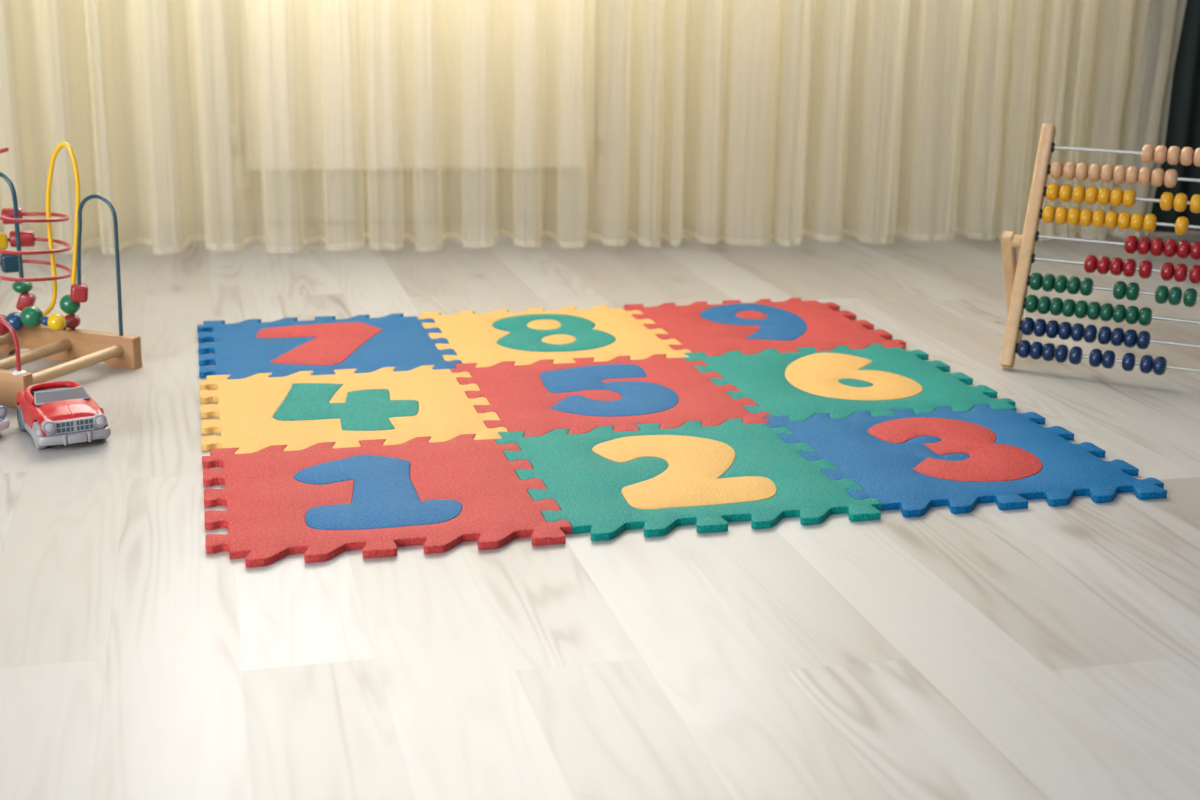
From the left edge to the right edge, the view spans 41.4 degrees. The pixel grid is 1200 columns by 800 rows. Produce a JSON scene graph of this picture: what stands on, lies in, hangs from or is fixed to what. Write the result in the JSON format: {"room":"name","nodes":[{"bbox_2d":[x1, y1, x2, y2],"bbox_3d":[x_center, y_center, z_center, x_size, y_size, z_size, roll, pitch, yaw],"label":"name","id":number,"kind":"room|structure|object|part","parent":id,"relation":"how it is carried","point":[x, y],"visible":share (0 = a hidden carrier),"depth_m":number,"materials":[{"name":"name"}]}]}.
{"room":"children's room","nodes":[
{"label":"children's room","id":0,"kind":"room"},
{"bbox_2d":[0,230,1199,799],"bbox_3d":[-0.114,0.345,0.744,6.600,0.050,5.010,-2,16,-9],"label":"floor","id":1,"kind":"structure","parent":0,"point":[1039,651],"depth_m":1.28,"materials":[{"name":"laminate"}]},
{"bbox_2d":[0,406,8,431],"bbox_3d":[-0.705,0.013,1.710,0.130,0.051,0.076,10,18,29],"label":"toy car","id":2,"kind":"object","parent":1,"relation":"on","point":[4,422],"visible":1,"depth_m":1.70,"materials":[{"name":"blue plastic"}]},
{"bbox_2d":[16,381,110,448],"bbox_3d":[-0.580,0.014,1.714,0.076,0.051,0.130,-9,18,-30],"label":"toy car","id":3,"kind":"object","parent":1,"relation":"on","point":[54,412],"visible":1,"depth_m":1.68,"materials":[{"name":"red plastic"}]},
{"bbox_3d":[-0.582,0.027,1.720,0.071,0.008,0.115,-9,18,-30],"label":"sill","id":4,"kind":"part","parent":3,"relation":"part of","materials":[{"name":"grey plastic"}]},
{"bbox_3d":[-0.578,-0.004,1.704,0.058,0.012,0.019,-9,18,-30],"label":"windscreen frame","id":5,"kind":"part","parent":3,"relation":"part of","materials":[{"name":"grey plastic"}]},
{"bbox_3d":[-0.551,0.027,1.668,0.059,0.014,0.004,-9,18,-30],"label":"nose panel","id":6,"kind":"part","parent":3,"relation":"part of","materials":[{"name":"grey plastic"}]},
{"bbox_2d":[55,417,94,433],"bbox_3d":[-0.550,0.027,1.666,0.040,0.013,0.002,-9,18,-30],"label":"grille","id":7,"kind":"object","parent":3,"relation":"attached to","point":[63,425],"depth_m":1.67,"materials":[{"name":"grey plastic"}]},
{"bbox_3d":[-0.547,0.041,1.665,0.020,0.009,0.003,-9,18,-30],"label":"licence plate","id":8,"kind":"part","parent":3,"relation":"part of","materials":[{"name":"white plastic"}]},
{"bbox_2d":[0,142,141,408],"bbox_3d":[-0.759,-0.175,1.956,0.335,0.278,0.278,7,17,20],"label":"bead maze","id":9,"kind":"object","parent":1,"relation":"on","point":[51,340],"visible":1,"depth_m":1.99,"materials":[{"name":"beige wood"}]},
{"bbox_3d":[-0.807,-0.028,1.870,0.335,0.040,0.017,7,17,20],"label":"rail","id":10,"kind":"part","parent":9,"relation":"part of","materials":[{"name":"orange wood"}]},
{"bbox_2d":[12,370,26,374],"bbox_3d":[-0.662,-0.031,1.812,0.016,0.004,0.015,0,16,-4],"label":"socket","id":11,"kind":"object","parent":9,"relation":"attached to","point":[17,372],"depth_m":1.81,"materials":[{"name":"white plastic"}]},
{"bbox_3d":[-0.736,-0.077,2.050,0.335,0.040,0.017,7,17,20],"label":"rail","id":12,"kind":"part","parent":9,"relation":"part of","materials":[{"name":"orange wood"}]},
{"bbox_2d":[0,0,1186,255],"bbox_3d":[-0.248,-1.460,2.542,2.696,2.449,0.164,-2,16,-9],"label":"sheer curtain","id":13,"kind":"object","parent":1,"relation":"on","point":[285,125],"visible":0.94,"depth_m":2.81,"materials":[{"name":"beige fabric"}]},
{"bbox_2d":[197,298,1166,566],"bbox_3d":[0.004,-0.007,1.899,0.936,0.008,0.938,-3,16,-14],"label":"play mat","id":14,"kind":"object","parent":1,"relation":"on","point":[320,502],"depth_m":1.74,"materials":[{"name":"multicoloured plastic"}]},
{"bbox_2d":[1000,124,1199,374],"bbox_3d":[0.700,-0.183,2.016,0.374,0.306,0.174,9,18,27],"label":"abacus","id":15,"kind":"object","parent":1,"relation":"on","point":[1017,278],"visible":1,"depth_m":2.02,"materials":[{"name":"brown wood"}]},
{"bbox_3d":[0.555,-0.150,2.141,0.016,0.170,0.113,9,18,27],"label":"leg","id":16,"kind":"part","parent":15,"relation":"part of","materials":[{"name":"brown wood"}]},
{"bbox_3d":[0.557,-0.202,2.070,0.017,0.304,0.141,9,18,27],"label":"post","id":17,"kind":"part","parent":15,"relation":"part of","materials":[{"name":"brown wood"}]},
{"bbox_3d":[0.718,-0.310,2.013,0.297,0.004,0.004,9,18,27],"label":"rod","id":18,"kind":"part","parent":15,"relation":"part of","materials":[{"name":"silver metal"}]},
{"bbox_3d":[0.695,-0.193,2.003,0.297,0.004,0.005,9,18,27],"label":"rod","id":19,"kind":"part","parent":15,"relation":"part of","materials":[{"name":"silver metal"}]},
{"bbox_3d":[0.689,-0.164,2.001,0.297,0.004,0.004,9,18,27],"label":"rod","id":20,"kind":"part","parent":15,"relation":"part of","materials":[{"name":"silver metal"}]},
{"bbox_3d":[0.706,-0.252,2.008,0.297,0.004,0.005,9,18,27],"label":"rod","id":21,"kind":"part","parent":15,"relation":"part of","materials":[{"name":"silver metal"}]},
{"bbox_3d":[0.701,-0.223,2.006,0.297,0.004,0.005,9,18,27],"label":"rod","id":22,"kind":"part","parent":15,"relation":"part of","materials":[{"name":"silver metal"}]},
{"bbox_3d":[0.671,-0.076,1.993,0.297,0.004,0.005,9,18,27],"label":"rod","id":23,"kind":"part","parent":15,"relation":"part of","materials":[{"name":"silver metal"}]},
{"bbox_3d":[0.712,-0.281,2.010,0.297,0.004,0.004,9,18,27],"label":"rod","id":24,"kind":"part","parent":15,"relation":"part of","materials":[{"name":"silver metal"}]},
{"bbox_3d":[0.665,-0.047,1.991,0.297,0.004,0.004,9,18,27],"label":"rod","id":25,"kind":"part","parent":15,"relation":"part of","materials":[{"name":"silver metal"}]},
{"bbox_3d":[0.683,-0.135,1.998,0.297,0.004,0.005,9,18,27],"label":"rod","id":26,"kind":"part","parent":15,"relation":"part of","materials":[{"name":"silver metal"}]},
{"bbox_3d":[0.677,-0.106,1.996,0.297,0.004,0.005,9,18,27],"label":"rod","id":27,"kind":"part","parent":15,"relation":"part of","materials":[{"name":"silver metal"}]},
{"bbox_2d":[1150,0,1199,232],"bbox_3d":[1.340,-1.509,2.790,0.620,2.442,0.049,-2,16,-9],"label":"drape","id":28,"kind":"object","parent":1,"relation":"on","point":[1183,123],"visible":0.29,"depth_m":3.02,"materials":[{"name":"grey fabric"}]}
]}

